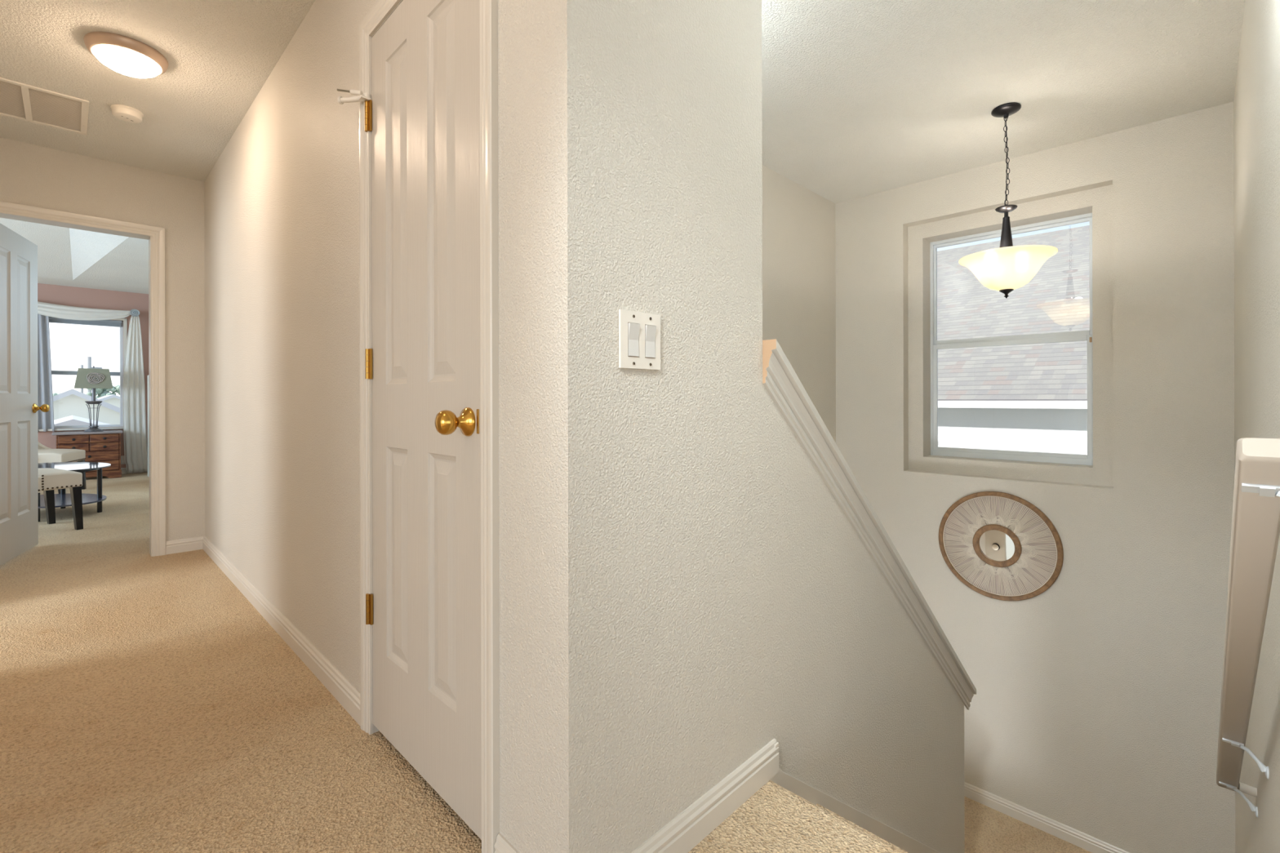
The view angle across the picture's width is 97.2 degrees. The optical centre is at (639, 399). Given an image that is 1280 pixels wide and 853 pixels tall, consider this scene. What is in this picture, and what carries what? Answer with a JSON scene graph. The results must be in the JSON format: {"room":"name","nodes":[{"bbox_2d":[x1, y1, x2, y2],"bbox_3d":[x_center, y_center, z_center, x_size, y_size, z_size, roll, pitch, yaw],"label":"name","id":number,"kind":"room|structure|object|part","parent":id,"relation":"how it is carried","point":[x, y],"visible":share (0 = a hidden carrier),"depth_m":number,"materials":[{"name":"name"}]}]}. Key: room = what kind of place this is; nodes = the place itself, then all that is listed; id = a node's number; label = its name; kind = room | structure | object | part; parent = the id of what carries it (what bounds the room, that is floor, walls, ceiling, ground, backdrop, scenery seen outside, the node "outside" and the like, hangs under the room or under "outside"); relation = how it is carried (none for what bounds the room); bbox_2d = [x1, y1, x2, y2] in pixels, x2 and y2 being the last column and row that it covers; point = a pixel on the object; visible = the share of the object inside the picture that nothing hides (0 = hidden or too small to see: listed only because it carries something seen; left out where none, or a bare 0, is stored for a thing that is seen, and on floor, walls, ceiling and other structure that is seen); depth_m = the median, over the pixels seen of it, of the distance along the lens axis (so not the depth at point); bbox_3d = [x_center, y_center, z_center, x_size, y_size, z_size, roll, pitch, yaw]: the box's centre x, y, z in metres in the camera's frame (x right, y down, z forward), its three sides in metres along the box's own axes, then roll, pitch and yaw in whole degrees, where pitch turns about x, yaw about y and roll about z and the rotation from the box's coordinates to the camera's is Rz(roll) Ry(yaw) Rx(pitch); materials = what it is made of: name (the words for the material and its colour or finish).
{"room":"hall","nodes":[
{"label":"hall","id":0,"kind":"room"},
{"bbox_2d":[37,283,148,467],"bbox_3d":[-8.214,-0.295,6.348,0.160,2.600,4.450,0,0,45],"label":"wall","id":1,"kind":"structure","parent":0,"point":[75,296],"depth_m":7.41,"materials":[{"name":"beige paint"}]},
{"bbox_2d":[39,318,127,431],"bbox_3d":[-7.343,-0.341,7.163,0.170,1.475,1.235,0,0,45],"label":"window","id":2,"kind":"structure","parent":1,"relation":"in","point":[123,329],"depth_m":7.55,"materials":[{"name":"white wood"}]},
{"bbox_2d":[37,314,54,431],"bbox_3d":[-7.452,-0.377,6.937,0.042,1.560,0.360,0,0,45],"label":"curtain","id":3,"kind":"object","parent":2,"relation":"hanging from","point":[45,393],"visible":0.35,"depth_m":7.00,"materials":[{"name":"grey fabric"}]},
{"bbox_3d":[-7.325,0.384,7.144,0.120,0.024,1.230,0,0,45],"label":"sill","id":4,"kind":"part","parent":2,"relation":"part of","materials":[{"name":"beige"}]},
{"bbox_2d":[48,316,121,327],"bbox_3d":[-7.327,-1.006,7.181,0.044,0.082,1.085,0,0,45],"label":"window blind","id":5,"kind":"object","parent":2,"relation":"attached to","point":[94,322],"visible":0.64,"depth_m":7.33,"materials":[{"name":"grey"}]},
{"bbox_3d":[-7.327,-1.032,7.181,0.040,0.030,1.085,0,0,45],"label":"head rail","id":6,"kind":"part","parent":5,"relation":"part of","materials":[{"name":"grey plastic"}]},
{"bbox_3d":[-7.366,-0.337,7.218,0.040,0.050,1.060,0,0,45],"label":"meeting rail","id":7,"kind":"part","parent":2,"relation":"part of","materials":[{"name":"grey"}]},
{"bbox_3d":[-7.300,-0.354,7.148,0.012,1.450,1.195,0,0,45],"label":"casing","id":8,"kind":"part","parent":2,"relation":"part of","materials":[{"name":"beige wood"}]},
{"bbox_2d":[120,455,125,464],"bbox_3d":[-6.902,0.812,7.534,0.030,0.114,0.070,0,0,45],"label":"wall outlet","id":9,"kind":"object","parent":1,"relation":"attached to","point":[122,460],"visible":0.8,"depth_m":7.54,"materials":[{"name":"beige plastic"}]},
{"bbox_2d":[120,467,147,474],"bbox_3d":[-8.167,0.964,6.269,0.014,0.083,4.200,0,0,45],"label":"baseboard","id":10,"kind":"structure","parent":1,"relation":"attached to","point":[123,469],"depth_m":7.55,"materials":[{"name":"beige"}]},
{"bbox_2d":[129,308,139,316],"bbox_3d":[-6.775,-1.150,7.568,0.168,0.100,0.100,0,0,45],"label":"curtain rod","id":11,"kind":"object","parent":1,"relation":"attached to","point":[135,313],"visible":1,"depth_m":7.51,"materials":[{"name":"grey metal"}]},
{"bbox_2d":[37,301,130,320],"bbox_3d":[-7.184,-1.123,7.110,0.042,0.239,1.227,0,0,45],"label":"valance","id":12,"kind":"object","parent":11,"relation":"hanging from","point":[65,312],"visible":0.73,"depth_m":7.16,"materials":[{"name":"white fabric"}]},
{"bbox_2d":[122,315,147,472],"bbox_3d":[-6.760,-0.078,7.579,0.034,2.120,0.270,0,0,45],"label":"curtain","id":13,"kind":"object","parent":11,"relation":"hanging from","point":[135,435],"visible":1,"depth_m":7.57,"materials":[{"name":"white fabric"}]},
{"bbox_2d":[0,137,204,541],"bbox_3d":[-4.919,-0.222,1.799,0.115,2.440,5.629,0,0,45],"label":"wall","id":14,"kind":"structure","parent":0,"point":[31,175],"depth_m":3.64,"materials":[{"name":"paint"}]},
{"bbox_2d":[0,222,49,565],"bbox_3d":[-3.859,-0.029,3.508,0.109,2.020,0.762,0,0,-32],"label":"door","id":15,"kind":"structure","parent":14,"relation":"in","point":[19,407],"depth_m":3.56,"materials":[{"name":"beige wood"}]},
{"bbox_3d":[-4.010,0.061,3.786,0.074,0.065,0.065,0,0,-32],"label":"knob","id":16,"kind":"part","parent":15,"relation":"part of","materials":[{"name":"gold metal"}]},
{"bbox_2d":[0,200,165,556],"bbox_3d":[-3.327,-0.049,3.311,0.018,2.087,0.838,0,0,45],"label":"trim","id":17,"kind":"structure","parent":14,"relation":"attached to","point":[157,234],"depth_m":3.57,"materials":[{"name":"beige"}]},
{"bbox_2d":[165,536,204,555],"bbox_3d":[-2.961,0.952,3.680,0.014,0.083,0.204,0,0,45],"label":"baseboard","id":18,"kind":"structure","parent":14,"relation":"attached to","point":[188,544],"depth_m":3.67,"materials":[{"name":"beige wood"}]},
{"bbox_2d":[204,0,616,852],"bbox_3d":[-1.514,-0.230,2.467,4.011,2.440,0.115,0,0,45],"label":"wall","id":19,"kind":"structure","parent":0,"point":[282,196],"depth_m":1.16,"materials":[{"name":"paint"}]},
{"bbox_2d":[202,536,359,725],"bbox_3d":[-1.865,0.950,2.727,2.912,0.083,0.014,0,0,45],"label":"baseboard","id":20,"kind":"structure","parent":19,"relation":"attached to","point":[346,694],"depth_m":2.19,"materials":[{"name":"beige wood"}]},
{"bbox_2d":[371,0,402,733],"bbox_3d":[-0.523,-0.051,1.486,0.681,2.078,0.117,0,0,45],"label":"trim","id":21,"kind":"structure","parent":19,"relation":"attached to","point":[375,729],"depth_m":1.64,"materials":[{"name":"beige"}]},
{"bbox_2d":[364,0,481,839],"bbox_3d":[-0.584,-0.054,1.434,0.648,2.024,0.109,0,0,45],"label":"door","id":22,"kind":"structure","parent":19,"relation":"in","point":[422,114],"depth_m":1.41,"materials":[{"name":"beige wood"}]},
{"bbox_2d":[337,88,370,104],"bbox_3d":[-0.844,-0.897,1.668,0.106,0.046,0.035,0,0,14],"label":"door stop","id":23,"kind":"object","parent":22,"relation":"attached to","point":[360,96],"visible":1,"depth_m":1.66,"materials":[{"name":"beige plastic"}]},
{"bbox_3d":[-0.873,-0.912,1.670,0.049,0.016,0.006,0,0,9],"label":"rod","id":24,"kind":"part","parent":23,"relation":"part of","materials":[{"name":"silver metal"}]},
{"bbox_3d":[-0.410,0.051,1.238,0.065,0.065,0.074,0,0,45],"label":"knob","id":25,"kind":"part","parent":22,"relation":"part of","materials":[{"name":"gold metal"}]},
{"bbox_3d":[-0.350,0.049,1.237,0.009,0.054,0.014,0,0,45],"label":"latch plate","id":26,"kind":"part","parent":22,"relation":"part of","materials":[{"name":"gold metal"}]},
{"bbox_2d":[359,0,499,852],"bbox_3d":[-0.570,-0.071,1.438,0.756,2.118,0.018,0,0,45],"label":"trim","id":27,"kind":"structure","parent":19,"relation":"attached to","point":[380,10],"depth_m":1.19,"materials":[{"name":"beige wood"}]},
{"bbox_2d":[493,833,519,852],"bbox_3d":[-0.210,0.946,1.086,0.246,0.083,0.014,0,0,45],"label":"baseboard","id":28,"kind":"structure","parent":19,"relation":"attached to","point":[502,845],"depth_m":1.15,"materials":[{"name":"beige wood"}]},
{"bbox_2d":[0,472,902,852],"bbox_3d":[-2.622,1.133,1.898,14.400,0.280,9.000,0,0,45],"label":"floor","id":29,"kind":"structure","parent":0,"point":[148,705],"depth_m":1.66,"materials":[{"name":"beige carpet"}]},
{"bbox_2d":[38,467,83,529],"bbox_3d":[-4.641,0.537,4.136,0.639,0.920,0.678,0,0,26],"label":"accent chair","id":30,"kind":"object","parent":29,"relation":"on","point":[50,480],"visible":0.68,"depth_m":4.29,"materials":[{"name":"beige fabric"}]},
{"bbox_3d":[-4.695,0.376,4.025,0.626,0.598,0.431,0,0,26],"label":"backrest","id":31,"kind":"part","parent":30,"relation":"part of","materials":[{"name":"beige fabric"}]},
{"bbox_3d":[-4.720,0.832,4.512,0.052,0.330,0.065,0,0,26],"label":"leg","id":32,"kind":"part","parent":30,"relation":"part of","materials":[{"name":"black wood"}]},
{"bbox_3d":[-4.614,0.599,4.192,0.520,0.147,0.540,0,0,26],"label":"seat","id":33,"kind":"part","parent":30,"relation":"part of","materials":[{"name":"beige fabric"}]},
{"bbox_3d":[-4.297,0.832,4.308,0.052,0.330,0.065,0,0,26],"label":"leg","id":34,"kind":"part","parent":30,"relation":"part of","materials":[{"name":"black wood"}]},
{"bbox_2d":[38,441,86,493],"bbox_3d":[-6.366,0.541,5.919,0.678,0.920,0.639,0,0,-25],"label":"accent chair","id":35,"kind":"object","parent":29,"relation":"on","point":[46,455],"visible":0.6,"depth_m":5.93,"materials":[{"name":"beige fabric"}]},
{"bbox_3d":[-6.478,0.380,5.866,0.431,0.598,0.626,0,0,-25],"label":"backrest","id":36,"kind":"part","parent":35,"relation":"part of","materials":[{"name":"beige fabric"}]},
{"bbox_3d":[-6.310,0.602,5.945,0.540,0.147,0.520,0,0,-25],"label":"seat","id":37,"kind":"part","parent":35,"relation":"part of","materials":[{"name":"beige fabric"}]},
{"bbox_3d":[-6.191,0.836,6.261,0.065,0.330,0.052,0,0,-25],"label":"leg","id":38,"kind":"part","parent":35,"relation":"part of","materials":[{"name":"black wood"}]},
{"bbox_2d":[38,462,111,521],"bbox_3d":[-5.089,0.791,4.878,1.000,0.415,0.680,0,0,20],"label":"coffee table","id":39,"kind":"object","parent":29,"relation":"on","point":[63,500],"visible":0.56,"depth_m":4.95,"materials":[{"name":"clear glass"}]},
{"bbox_3d":[-4.904,0.805,4.594,0.034,0.386,0.033,0,0,20],"label":"leg","id":40,"kind":"part","parent":39,"relation":"part of","materials":[{"name":"black wood"}]},
{"bbox_3d":[-5.274,0.806,5.163,0.034,0.386,0.033,0,0,20],"label":"leg","id":41,"kind":"part","parent":39,"relation":"part of","materials":[{"name":"black wood"}]},
{"bbox_2d":[38,493,106,508],"bbox_3d":[-5.089,0.877,4.878,0.940,0.013,0.626,0,0,20],"label":"shelf","id":42,"kind":"object","parent":39,"relation":"attached to","point":[60,500],"depth_m":4.89,"materials":[{"name":"grey"}]},
{"bbox_3d":[-4.766,0.804,4.980,0.034,0.386,0.033,0,0,20],"label":"leg","id":43,"kind":"part","parent":39,"relation":"part of","materials":[{"name":"black wood"}]},
{"bbox_2d":[52,430,123,478],"bbox_3d":[-6.956,0.705,7.119,0.424,0.594,0.629,0,0,45],"label":"dresser","id":44,"kind":"object","parent":29,"relation":"on","point":[101,446],"visible":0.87,"depth_m":7.05,"materials":[{"name":"brown wood"}]},
{"bbox_3d":[-6.925,0.597,6.905,0.024,0.094,0.263,0,0,45],"label":"drawer","id":45,"kind":"part","parent":44,"relation":"part of","materials":[{"name":"brown wood"}]},
{"bbox_3d":[-6.925,0.493,6.905,0.024,0.094,0.263,0,0,45],"label":"drawer","id":46,"kind":"part","parent":44,"relation":"part of","materials":[{"name":"brown wood"}]},
{"bbox_2d":[74,365,113,431],"bbox_3d":[-6.920,-0.007,7.154,0.228,0.830,0.352,0,0,45],"label":"table lamp","id":47,"kind":"object","parent":44,"relation":"on","point":[93,379],"visible":1,"depth_m":7.11,"materials":[{"name":"fabric"}]},
{"bbox_3d":[-6.923,-0.192,7.157,0.036,0.460,0.036,0,0,45],"label":"stem","id":48,"kind":"part","parent":47,"relation":"part of","materials":[{"name":"grey metal"}]},
{"bbox_3d":[-6.924,-0.260,7.157,0.220,0.248,0.352,0,0,45],"label":"lamp shade","id":49,"kind":"part","parent":47,"relation":"part of","materials":[{"name":"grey fabric"}]},
{"bbox_3d":[-6.827,0.712,7.003,0.024,0.116,0.538,0,0,45],"label":"drawer","id":50,"kind":"part","parent":44,"relation":"part of","materials":[{"name":"brown wood"}]},
{"bbox_3d":[-6.827,0.838,7.003,0.024,0.116,0.538,0,0,45],"label":"drawer","id":51,"kind":"part","parent":44,"relation":"part of","materials":[{"name":"brown wood"}]},
{"bbox_3d":[-6.731,0.597,7.101,0.024,0.094,0.263,0,0,45],"label":"drawer","id":52,"kind":"part","parent":44,"relation":"part of","materials":[{"name":"brown wood"}]},
{"bbox_3d":[-6.731,0.493,7.101,0.024,0.094,0.263,0,0,45],"label":"drawer","id":53,"kind":"part","parent":44,"relation":"part of","materials":[{"name":"brown wood"}]},
{"bbox_2d":[147,375,149,477],"bbox_3d":[-6.207,0.346,7.175,0.520,1.310,0.040,0,0,45],"label":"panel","id":54,"kind":"object","parent":29,"relation":"on","point":[148,375],"visible":0.2,"depth_m":7.27,"materials":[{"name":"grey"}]},
{"bbox_2d":[0,0,1244,293],"bbox_3d":[-2.460,-1.912,2.013,14.322,0.928,9.400,0,0,45],"label":"ceiling","id":55,"kind":"structure","parent":0,"point":[860,98],"depth_m":2.57,"materials":[{"name":"white paint"}]},
{"bbox_2d":[0,76,88,135],"bbox_3d":[-2.993,-1.442,2.758,0.490,0.009,0.426,0,0,45],"label":"ceiling vent","id":56,"kind":"object","parent":55,"relation":"in","point":[25,102],"visible":1,"depth_m":2.79,"materials":[{"name":"beige plastic"}]},
{"bbox_2d":[83,31,168,78],"bbox_3d":[-2.135,-1.406,2.353,0.262,0.084,0.262,0,0,45],"label":"ceiling light","id":57,"kind":"object","parent":55,"relation":"attached to","point":[126,55],"visible":1,"depth_m":2.29,"materials":[{"name":"white glass"}]},
{"bbox_2d":[91,44,161,78],"bbox_3d":[-2.135,-1.389,2.353,0.216,0.050,0.216,0,0,45],"label":"diffuser","id":58,"kind":"object","parent":57,"relation":"attached to","point":[131,60],"depth_m":2.31,"materials":[{"name":"beige glass"}]},
{"bbox_2d":[110,104,143,123],"bbox_3d":[-2.569,-1.427,2.830,0.124,0.042,0.124,0,0,45],"label":"smoke detector","id":59,"kind":"object","parent":55,"relation":"attached to","point":[125,113],"visible":1,"depth_m":2.80,"materials":[{"name":"beige plastic"}]},
{"bbox_3d":[-2.569,-1.441,2.830,0.124,0.012,0.124,0,0,45],"label":"plate","id":60,"kind":"part","parent":59,"relation":"part of","materials":[{"name":"beige plastic"}]},
{"bbox_2d":[958,102,1057,297],"bbox_3d":[1.836,-0.981,2.831,0.418,0.953,0.418,0,0,45],"label":"pendant light","id":61,"kind":"object","parent":55,"relation":"hanging from","point":[1007,268],"visible":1,"depth_m":2.76,"materials":[{"name":"white glass"}]},
{"bbox_3d":[1.838,-1.195,2.833,0.011,0.445,0.003,0,0,-1],"label":"power cord","id":62,"kind":"part","parent":61,"relation":"part of","materials":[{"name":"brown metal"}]},
{"bbox_3d":[1.837,-0.743,2.831,0.058,0.392,0.058,0,0,45],"label":"stem","id":63,"kind":"part","parent":61,"relation":"part of","materials":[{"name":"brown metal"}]},
{"bbox_3d":[1.837,-0.631,2.831,0.418,0.172,0.418,0,0,45],"label":"lamp shade","id":64,"kind":"part","parent":61,"relation":"part of","materials":[{"name":"white glass"}]},
{"bbox_2d":[613,0,964,852],"bbox_3d":[0.715,1.415,1.944,0.115,5.740,2.276,0,0,45],"label":"wall","id":65,"kind":"structure","parent":0,"point":[751,611],"depth_m":1.35,"materials":[{"name":"paint"}]},
{"bbox_2d":[618,309,660,369],"bbox_3d":[0.002,-0.118,1.140,0.010,0.114,0.114,0,0,45],"label":"light switch","id":66,"kind":"object","parent":65,"relation":"attached to","point":[639,333],"visible":1,"depth_m":1.14,"materials":[{"name":"beige plastic"}]},
{"bbox_2d":[631,738,778,852],"bbox_3d":[0.115,0.945,1.249,0.014,0.083,0.703,0,0,45],"label":"baseboard","id":67,"kind":"structure","parent":65,"relation":"attached to","point":[686,830],"depth_m":1.30,"materials":[{"name":"beige wood"}]},
{"bbox_2d":[769,742,940,852],"bbox_3d":[0.943,1.740,2.084,0.012,1.659,1.758,0,0,45],"label":"trim","id":68,"kind":"structure","parent":65,"relation":"attached to","point":[791,784],"depth_m":1.80,"materials":[{"name":"beige wood"}]},
{"bbox_2d":[762,338,976,710],"bbox_3d":[0.918,0.679,2.144,0.185,1.667,1.804,0,0,45],"label":"trim","id":69,"kind":"structure","parent":65,"relation":"attached to","point":[780,379],"depth_m":1.79,"materials":[{"name":"grey wood"}]},
{"bbox_2d":[762,164,835,442],"bbox_3d":[0.114,1.417,2.930,0.115,5.740,3.718,0,0,45],"label":"wall","id":70,"kind":"structure","parent":0,"point":[799,226],"depth_m":3.85,"materials":[{"name":"paint"}]},
{"bbox_2d":[815,804,907,852],"bbox_3d":[0.875,2.657,2.160,2.047,2.957,1.767,0,0,45],"label":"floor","id":71,"kind":"structure","parent":0,"point":[817,805],"depth_m":1.55,"materials":[{"name":"beige carpet"}]},
{"bbox_2d":[964,796,1091,852],"bbox_3d":[1.845,2.655,3.139,2.047,0.250,0.988,0,0,45],"label":"floor","id":72,"kind":"structure","parent":0,"point":[987,829],"depth_m":3.27,"materials":[{"name":"beige carpet"}]},
{"bbox_2d":[835,102,1235,852],"bbox_3d":[2.307,1.412,3.607,2.277,5.740,0.330,0,0,45],"label":"wall","id":73,"kind":"structure","parent":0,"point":[1094,711],"depth_m":3.11,"materials":[{"name":"paint"}]},
{"bbox_2d":[938,491,1063,600],"bbox_3d":[2.190,0.899,3.467,0.660,0.660,0.030,0,0,45],"label":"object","id":74,"kind":"object","parent":73,"relation":"attached to","point":[1000,545],"visible":1,"depth_m":3.45,"materials":[{"name":"brown wood"}]},
{"bbox_2d":[978,529,1014,561],"bbox_3d":[2.191,0.899,3.468,0.194,0.194,0.008,0,0,45],"label":"mirror glass","id":75,"kind":"object","parent":74,"relation":"attached to","point":[994,545],"depth_m":3.46,"materials":[{"name":"white"}]},
{"bbox_2d":[929,213,1093,465],"bbox_3d":[2.378,-0.354,3.663,0.911,1.496,0.054,0,0,45],"label":"window","id":76,"kind":"structure","parent":73,"relation":"attached to","point":[1078,335],"depth_m":3.65,"materials":[{"name":"white metal"}]},
{"bbox_3d":[2.372,-0.012,3.656,0.875,0.736,0.022,0,0,45],"label":"sash","id":77,"kind":"part","parent":76,"relation":"part of","materials":[{"name":"white metal"}]},
{"bbox_3d":[2.384,-0.732,3.670,0.875,0.702,0.026,0,0,45],"label":"sash","id":78,"kind":"part","parent":76,"relation":"part of","materials":[{"name":"white metal"}]},
{"bbox_2d":[964,782,1129,852],"bbox_3d":[2.188,2.488,3.485,2.047,0.083,0.014,0,0,45],"label":"baseboard","id":79,"kind":"structure","parent":73,"relation":"attached to","point":[1074,837],"depth_m":3.31,"materials":[{"name":"beige wood"}]},
{"bbox_2d":[1233,0,1279,852],"bbox_3d":[1.846,1.413,1.607,0.115,5.740,3.158,0,0,45],"label":"wall","id":80,"kind":"structure","parent":0,"point":[1256,101],"depth_m":1.57,"materials":[{"name":"paint"}]},
{"bbox_2d":[1216,437,1279,817],"bbox_3d":[1.331,0.647,1.231,0.087,1.196,1.490,0,0,45],"label":"handrail","id":81,"kind":"object","parent":80,"relation":"attached to","point":[1255,516],"visible":1,"depth_m":0.94,"materials":[{"name":"beige wood"}]},
{"label":"outside","id":82,"kind":"structure","parent":0,"visible":0},
{"bbox_3d":[-28.396,4.524,28.162,200.000,0.250,120.000,0,0,45],"label":"ground","id":83,"kind":"structure","parent":82,"visible":0},
{"bbox_2d":[53,415,109,426],"bbox_3d":[-10.981,2.354,10.934,3.600,4.015,3.000,0,0,45],"label":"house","id":84,"kind":"structure","parent":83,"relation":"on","point":[72,420],"depth_m":9.88,"materials":[{"name":"white"}]},
{"bbox_2d":[53,388,119,424],"bbox_3d":[-18.431,2.053,18.334,8.600,4.650,8.000,0,0,45],"label":"house","id":85,"kind":"structure","parent":83,"relation":"on","point":[72,402],"depth_m":15.60,"materials":[{"name":"white"}]},
{"bbox_2d":[87,356,102,392],"bbox_3d":[-41.681,0.604,43.178,0.220,7.650,0.810,0,0,45],"label":"utility pole","id":86,"kind":"object","parent":83,"relation":"on","point":[89,358],"visible":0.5,"depth_m":42.93,"materials":[{"name":"grey"}]},
{"bbox_2d":[86,384,119,398],"bbox_3d":[-37.132,1.689,39.257,1.343,5.464,1.982,0,0,45],"label":"tree","id":87,"kind":"object","parent":83,"relation":"on","point":[100,393],"visible":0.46,"depth_m":39.13,"materials":[{"name":"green plant"}]},
{"bbox_2d":[97,394,119,408],"bbox_3d":[-29.120,2.091,30.988,9.600,4.620,10.000,0,0,45],"label":"house","id":88,"kind":"structure","parent":83,"relation":"on","point":[114,400],"depth_m":27.76,"materials":[{"name":"white"}]},
{"bbox_2d":[937,225,1089,454],"bbox_3d":[9.058,0.233,13.396,24.000,8.169,15.420,0,0,45],"label":"window glass","id":89,"kind":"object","parent":83,"relation":"on","point":[1031,397],"visible":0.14,"depth_m":8.02,"materials":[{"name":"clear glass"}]}
]}

